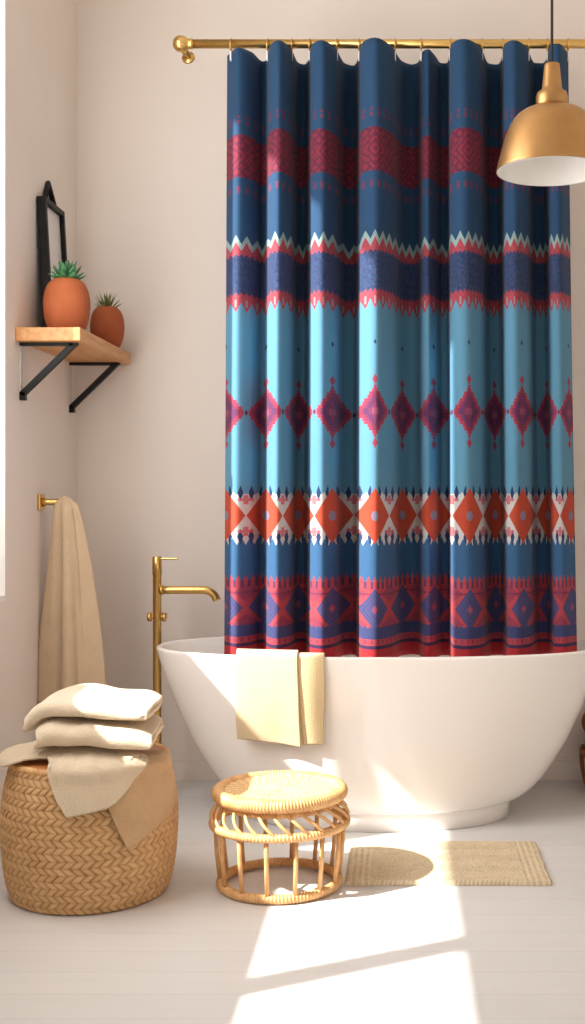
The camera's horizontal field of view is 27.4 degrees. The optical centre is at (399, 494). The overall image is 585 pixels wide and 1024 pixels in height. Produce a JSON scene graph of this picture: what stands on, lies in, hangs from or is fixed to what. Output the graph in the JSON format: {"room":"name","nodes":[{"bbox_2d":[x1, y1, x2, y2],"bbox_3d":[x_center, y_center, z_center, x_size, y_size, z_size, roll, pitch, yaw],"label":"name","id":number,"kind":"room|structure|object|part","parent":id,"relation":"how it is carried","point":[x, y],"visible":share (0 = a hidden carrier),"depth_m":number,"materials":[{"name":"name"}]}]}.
{"room":"bathroom","nodes":[
{"label":"bathroom","id":0,"kind":"room"},
{"bbox_2d":[0,0,76,804],"bbox_3d":[-1.517,-0.650,1.920,0.200,3.800,6.600,0,0,0],"label":"wall","id":1,"kind":"structure","parent":0,"point":[41,35],"depth_m":4.59,"materials":[{"name":"paint"}]},
{"bbox_2d":[0,0,5,601],"bbox_3d":[-1.517,-1.045,2.950,0.200,2.850,2.660,0,0,0],"label":"window","id":2,"kind":"structure","parent":1,"relation":"in","point":[2,2],"depth_m":4.27,"materials":[{"name":"white paint"}]},
{"bbox_2d":[38,494,72,509],"bbox_3d":[-1.353,0.028,4.680,0.128,0.064,0.064,0,0,0],"label":"peg","id":3,"kind":"object","parent":1,"relation":"attached to","point":[42,501],"visible":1,"depth_m":4.67,"materials":[{"name":"gold metal"}]},
{"bbox_3d":[-1.411,0.028,4.680,0.012,0.064,0.064,0,0,0],"label":"wall plate","id":4,"kind":"part","parent":3,"relation":"part of","materials":[{"name":"gold metal"}]},
{"bbox_2d":[38,495,106,703],"bbox_3d":[-1.278,0.448,4.670,0.276,0.892,0.148,0,0,0],"label":"hanging towel","id":5,"kind":"object","parent":1,"relation":"attached to","point":[70,651],"visible":0.85,"depth_m":4.65,"materials":[{"name":"beige fabric"}]},
{"bbox_2d":[15,327,129,412],"bbox_3d":[-1.298,-0.485,4.789,0.241,0.265,0.818,0,0,0],"label":"wall shelf","id":6,"kind":"object","parent":1,"relation":"attached to","point":[77,346],"visible":1,"depth_m":4.46,"materials":[{"name":"brown wood"}]},
{"bbox_3d":[-1.414,-0.469,4.440,0.006,0.174,0.020,0,0,0],"label":"wall plate","id":7,"kind":"part","parent":6,"relation":"part of","materials":[{"name":"metal"}]},
{"bbox_2d":[37,181,66,326],"bbox_3d":[-1.384,-0.938,4.760,0.070,0.640,0.270,0,0,0],"label":"picture frame","id":8,"kind":"object","parent":6,"relation":"on","point":[51,219],"visible":0.62,"depth_m":4.72,"materials":[{"name":"black wood"}]},
{"bbox_2d":[47,207,61,279],"bbox_3d":[-1.384,-0.891,4.760,0.004,0.501,0.226,-3,0,0],"label":"print","id":9,"kind":"object","parent":8,"relation":"attached to","point":[54,214],"depth_m":4.77,"materials":[{"name":"paper"}]},
{"bbox_2d":[43,260,90,329],"bbox_3d":[-1.271,-0.757,4.540,0.175,0.278,0.175,0,0,0],"label":"potted succulent","id":10,"kind":"object","parent":6,"relation":"on","point":[66,299],"visible":0.93,"depth_m":4.48,"materials":[{"name":"ceramic"}]},
{"bbox_3d":[-1.414,-0.469,5.105,0.006,0.174,0.020,0,0,0],"label":"wall plate","id":11,"kind":"part","parent":6,"relation":"part of","materials":[{"name":"metal"}]},
{"bbox_2d":[90,293,124,347],"bbox_3d":[-1.231,-0.735,5.005,0.141,0.234,0.141,0,0,0],"label":"potted succulent","id":12,"kind":"object","parent":6,"relation":"on","point":[106,321],"visible":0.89,"depth_m":4.95,"materials":[{"name":"ceramic"}]},
{"bbox_2d":[95,293,120,306],"bbox_3d":[-1.228,-0.812,5.005,0.111,0.081,0.126,0,0,-30],"label":"spiky plant","id":13,"kind":"object","parent":12,"relation":"on","point":[106,302],"depth_m":4.98,"materials":[{"name":"green plant"}]},
{"bbox_2d":[0,781,584,1023],"bbox_3d":[0.141,1.300,1.995,3.517,0.100,6.750,0,0,0],"label":"floor","id":14,"kind":"structure","parent":0,"point":[192,953],"depth_m":3.29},
{"bbox_2d":[0,742,178,914],"bbox_3d":[-0.980,1.033,3.770,0.548,0.434,0.548,0,0,44],"label":"laundry basket","id":15,"kind":"object","parent":14,"relation":"on","point":[53,863],"visible":0.72,"depth_m":3.54,"materials":[{"name":"wicker"}]},
{"bbox_2d":[0,741,147,817],"bbox_3d":[-1.032,0.846,3.646,0.505,0.197,0.264,0,0,30],"label":"towel","id":16,"kind":"object","parent":15,"relation":"on","point":[83,780],"visible":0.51,"depth_m":3.52,"materials":[{"name":"beige fabric"}]},
{"bbox_2d":[33,714,163,749],"bbox_3d":[-0.931,0.725,3.727,0.371,0.089,0.332,0,0,0],"label":"folded towel","id":17,"kind":"object","parent":16,"relation":"on","point":[54,731],"visible":0.86,"depth_m":3.58,"materials":[{"name":"white fabric"}]},
{"bbox_2d":[23,683,162,731],"bbox_3d":[-0.951,0.667,3.739,0.382,0.112,0.315,0,0,0],"label":"folded towel","id":18,"kind":"object","parent":17,"relation":"on","point":[88,700],"visible":0.99,"depth_m":3.61,"materials":[{"name":"white fabric"}]},
{"bbox_3d":[-0.980,0.832,3.770,0.464,0.032,0.464,0,0,0],"label":"lid","id":19,"kind":"part","parent":15,"relation":"part of","materials":[{"name":"brown fabric"}]},
{"bbox_2d":[108,750,175,848],"bbox_3d":[-0.828,0.926,3.639,0.255,0.250,0.256,0,0,0],"label":"towel","id":20,"kind":"object","parent":15,"relation":"on","point":[149,800],"visible":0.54,"depth_m":3.60,"materials":[{"name":"brown fabric"}]},
{"bbox_2d":[147,556,219,743],"bbox_3d":[-0.890,0.751,4.860,0.314,0.999,0.110,0,0,0],"label":"faucet","id":21,"kind":"object","parent":14,"relation":"on","point":[158,589],"visible":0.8,"depth_m":4.84,"materials":[{"name":"gold metal"}]},
{"bbox_3d":[-1.018,0.498,4.860,0.024,0.036,0.036,0,0,0],"label":"valve knob","id":22,"kind":"part","parent":21,"relation":"part of","materials":[{"name":"gold metal"}]},
{"bbox_3d":[-0.966,0.498,4.860,0.024,0.036,0.036,0,0,0],"label":"valve knob","id":23,"kind":"part","parent":21,"relation":"part of","materials":[{"name":"gold metal"}]},
{"bbox_3d":[-0.954,0.260,4.860,0.093,0.008,0.016,0,0,0],"label":"lever handle","id":24,"kind":"part","parent":21,"relation":"part of","materials":[{"name":"gold metal"}]},
{"bbox_3d":[-0.857,0.402,4.860,0.249,0.068,0.040,0,0,0],"label":"spout","id":25,"kind":"part","parent":21,"relation":"part of","materials":[{"name":"gold metal"}]},
{"bbox_2d":[208,770,350,904],"bbox_3d":[-0.385,1.088,3.815,0.454,0.322,0.454,0,0,0],"label":"rattan stool","id":26,"kind":"object","parent":14,"relation":"on","point":[280,794],"visible":1,"depth_m":3.70,"materials":[{"name":"beige wicker"}]},
{"bbox_3d":[-0.581,1.138,3.791,0.030,0.186,0.014,0,0,-7],"label":"post","id":27,"kind":"part","parent":26,"relation":"part of","materials":[{"name":"wicker"}]},
{"bbox_3d":[-0.551,1.138,3.709,0.030,0.186,0.014,0,0,-33],"label":"post","id":28,"kind":"part","parent":26,"relation":"part of","materials":[{"name":"wicker"}]},
{"bbox_3d":[-0.572,1.138,3.879,0.030,0.186,0.014,0,0,19],"label":"post","id":29,"kind":"part","parent":26,"relation":"part of","materials":[{"name":"wicker"}]},
{"bbox_3d":[-0.488,1.138,3.647,0.014,0.186,0.030,0,0,32],"label":"post","id":30,"kind":"part","parent":26,"relation":"part of","materials":[{"name":"wicker"}]},
{"bbox_3d":[-0.525,1.138,3.953,0.030,0.186,0.014,0,0,45],"label":"post","id":31,"kind":"part","parent":26,"relation":"part of","materials":[{"name":"wicker"}]},
{"bbox_3d":[-0.452,1.138,4.000,0.014,0.186,0.030,0,0,-20],"label":"post","id":32,"kind":"part","parent":26,"relation":"part of","materials":[{"name":"wicker"}]},
{"bbox_3d":[-0.406,1.138,3.619,0.014,0.186,0.030,0,0,6],"label":"post","id":33,"kind":"part","parent":26,"relation":"part of","materials":[{"name":"wicker"}]},
{"bbox_3d":[-0.385,0.940,3.815,0.370,0.006,0.370,0,0,0],"label":"seat panel","id":34,"kind":"part","parent":26,"relation":"part of","materials":[{"name":"beige wicker"}]},
{"bbox_3d":[-0.364,1.138,4.011,0.014,0.186,0.030,0,0,6],"label":"post","id":35,"kind":"part","parent":26,"relation":"part of","materials":[{"name":"wicker"}]},
{"bbox_3d":[-0.319,1.138,3.630,0.014,0.186,0.030,0,0,-20],"label":"post","id":36,"kind":"part","parent":26,"relation":"part of","materials":[{"name":"wicker"}]},
{"bbox_3d":[-0.281,1.138,3.983,0.014,0.186,0.030,0,0,32],"label":"post","id":37,"kind":"part","parent":26,"relation":"part of","materials":[{"name":"wicker"}]},
{"bbox_3d":[-0.245,1.138,3.677,0.030,0.186,0.014,0,0,45],"label":"post","id":38,"kind":"part","parent":26,"relation":"part of","materials":[{"name":"wicker"}]},
{"bbox_3d":[-0.219,1.138,3.921,0.030,0.186,0.014,0,0,-33],"label":"post","id":39,"kind":"part","parent":26,"relation":"part of","materials":[{"name":"wicker"}]},
{"bbox_3d":[-0.199,1.138,3.751,0.030,0.186,0.014,0,0,19],"label":"post","id":40,"kind":"part","parent":26,"relation":"part of","materials":[{"name":"wicker"}]},
{"bbox_3d":[-0.189,1.138,3.839,0.030,0.186,0.014,0,0,-7],"label":"post","id":41,"kind":"part","parent":26,"relation":"part of","materials":[{"name":"wicker"}]},
{"bbox_2d":[156,636,584,831],"bbox_3d":[-0.080,0.921,4.720,1.764,0.658,0.773,0,0,0],"label":"bathtub","id":42,"kind":"object","parent":14,"relation":"on","point":[417,743],"visible":0.79,"depth_m":4.40,"materials":[{"name":"ceramic"}]},
{"bbox_2d":[236,648,324,747],"bbox_3d":[-0.442,0.745,4.375,0.347,0.351,0.077,0,0,10],"label":"hand towel","id":43,"kind":"object","parent":42,"relation":"on","point":[280,694],"visible":1,"depth_m":4.34,"materials":[{"name":"beige fabric"}]},
{"bbox_2d":[255,802,509,831],"bbox_3d":[-0.080,1.216,4.720,1.028,0.068,0.630,0,0,0],"label":"base","id":44,"kind":"object","parent":42,"relation":"in","point":[434,819],"depth_m":4.42,"materials":[{"name":"ceramic"}]},
{"bbox_2d":[345,841,551,885],"bbox_3d":[0.156,1.241,4.027,0.667,0.016,0.451,0,0,0],"label":"bath mat","id":45,"kind":"object","parent":14,"relation":"on","point":[372,863],"visible":1,"depth_m":3.98,"materials":[{"name":"beige fabric"}]},
{"bbox_2d":[579,713,584,784],"bbox_3d":[0.946,1.083,5.030,0.375,0.332,0.376,0,0,0],"label":"stand","id":46,"kind":"object","parent":14,"relation":"on","point":[582,747],"visible":1,"depth_m":5.03,"materials":[{"name":"brown wicker"}]},
{"bbox_2d":[77,0,584,756],"bbox_3d":[0.141,-0.650,5.295,3.517,3.800,0.150,0,0,0],"label":"wall","id":47,"kind":"structure","parent":0,"point":[152,124],"depth_m":5.22,"materials":[{"name":"paint"}]},
{"bbox_2d":[171,757,584,780],"bbox_3d":[0.174,1.200,5.212,3.151,0.100,0.016,0,0,0],"label":"baseboard","id":48,"kind":"structure","parent":47,"relation":"attached to","point":[185,768],"depth_m":5.20,"materials":[{"name":"paint"}]},
{"bbox_3d":[0.142,-2.600,1.995,3.517,0.100,6.750,0,0,0],"label":"ceiling","id":49,"kind":"structure","parent":0,"visible":0},
{"bbox_2d":[496,0,584,185],"bbox_3d":[0.475,-1.780,3.720,0.348,1.540,0.348,0,0,0],"label":"pendant lamp","id":50,"kind":"object","parent":49,"relation":"hanging from","point":[544,144],"visible":1,"depth_m":3.63,"materials":[{"name":"gold metal"}]},
{"bbox_3d":[0.475,-1.112,3.720,0.348,0.201,0.348,0,0,0],"label":"lamp shade","id":51,"kind":"part","parent":50,"relation":"part of","materials":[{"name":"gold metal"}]},
{"bbox_2d":[536,61,567,103],"bbox_3d":[0.475,-1.280,3.720,0.100,0.141,0.100,0,0,0],"label":"socket","id":52,"kind":"object","parent":50,"relation":"attached to","point":[552,91],"depth_m":3.69,"materials":[{"name":"gold metal"}]},
{"bbox_3d":[0.475,-1.938,3.720,0.009,1.183,0.009,0,0,0],"label":"cord","id":53,"kind":"part","parent":50,"relation":"part of","materials":[{"name":"fabric"}]},
{"bbox_3d":[1.825,-0.650,1.920,0.150,3.800,6.600,0,0,0],"label":"wall","id":54,"kind":"structure","parent":0,"visible":0},
{"bbox_2d":[173,35,584,63],"bbox_3d":[0.428,-1.769,4.698,2.644,0.105,0.104,0,0,0],"label":"curtain rod","id":55,"kind":"object","parent":54,"relation":"attached to","point":[182,44],"visible":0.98,"depth_m":4.67,"materials":[{"name":"gold metal"}]},
{"bbox_2d":[229,38,232,60],"bbox_3d":[-0.665,-1.752,4.685,0.007,0.092,0.053,0,0,0],"label":"curtain ring","id":56,"kind":"object","parent":55,"relation":"hanging from","point":[230,38],"visible":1,"depth_m":4.67,"materials":[{"name":"gold metal"}]},
{"bbox_2d":[266,38,268,60],"bbox_3d":[-0.522,-1.752,4.685,0.007,0.092,0.053,0,0,0],"label":"curtain ring","id":57,"kind":"object","parent":55,"relation":"hanging from","point":[267,49],"visible":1,"depth_m":4.67,"materials":[{"name":"white paint"}]},
{"bbox_2d":[308,38,309,60],"bbox_3d":[-0.356,-1.752,4.685,0.007,0.092,0.053,0,0,0],"label":"curtain ring","id":58,"kind":"object","parent":55,"relation":"hanging from","point":[309,38],"visible":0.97,"depth_m":4.67,"materials":[{"name":"white paint"}]},
{"bbox_2d":[358,38,359,60],"bbox_3d":[-0.161,-1.752,4.685,0.007,0.092,0.053,0,0,0],"label":"curtain ring","id":59,"kind":"object","parent":55,"relation":"hanging from","point":[358,38],"visible":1,"depth_m":4.67,"materials":[{"name":"white paint"}]},
{"bbox_2d":[224,38,576,656],"bbox_3d":[0.002,-0.550,4.683,1.395,2.388,0.297,0,0,1],"label":"shower curtain","id":60,"kind":"object","parent":59,"relation":"hanging from","point":[399,455],"visible":0.95,"depth_m":4.65,"materials":[{"name":"blue fabric"}]},
{"bbox_3d":[0.444,-1.776,4.685,2.612,0.035,0.035,0,0,0],"label":"rod","id":61,"kind":"part","parent":55,"relation":"part of","materials":[{"name":"gold metal"}]},
{"bbox_2d":[394,38,395,60],"bbox_3d":[-0.020,-1.752,4.685,0.007,0.092,0.053,0,0,0],"label":"curtain ring","id":62,"kind":"object","parent":55,"relation":"hanging from","point":[394,38],"visible":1,"depth_m":4.67,"materials":[{"name":"white paint"}]},
{"bbox_2d":[420,38,421,60],"bbox_3d":[0.083,-1.752,4.685,0.007,0.092,0.053,0,0,0],"label":"curtain ring","id":63,"kind":"object","parent":55,"relation":"hanging from","point":[420,38],"visible":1,"depth_m":4.67,"materials":[{"name":"white paint"}]},
{"bbox_2d":[528,38,529,59],"bbox_3d":[0.506,-1.752,4.685,0.007,0.092,0.053,0,0,0],"label":"curtain ring","id":64,"kind":"object","parent":55,"relation":"hanging from","point":[528,38],"visible":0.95,"depth_m":4.67,"materials":[{"name":"white paint"}]},
{"bbox_2d":[546,38,548,60],"bbox_3d":[0.581,-1.752,4.685,0.007,0.092,0.053,0,0,0],"label":"curtain ring","id":65,"kind":"object","parent":55,"relation":"hanging from","point":[547,38],"visible":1,"depth_m":4.67,"materials":[{"name":"white paint"}]},
{"bbox_2d":[566,38,569,60],"bbox_3d":[0.661,-1.752,4.685,0.007,0.092,0.053,0,0,0],"label":"curtain ring","id":66,"kind":"object","parent":55,"relation":"hanging from","point":[567,38],"visible":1,"depth_m":4.67,"materials":[{"name":"white paint"}]}
]}

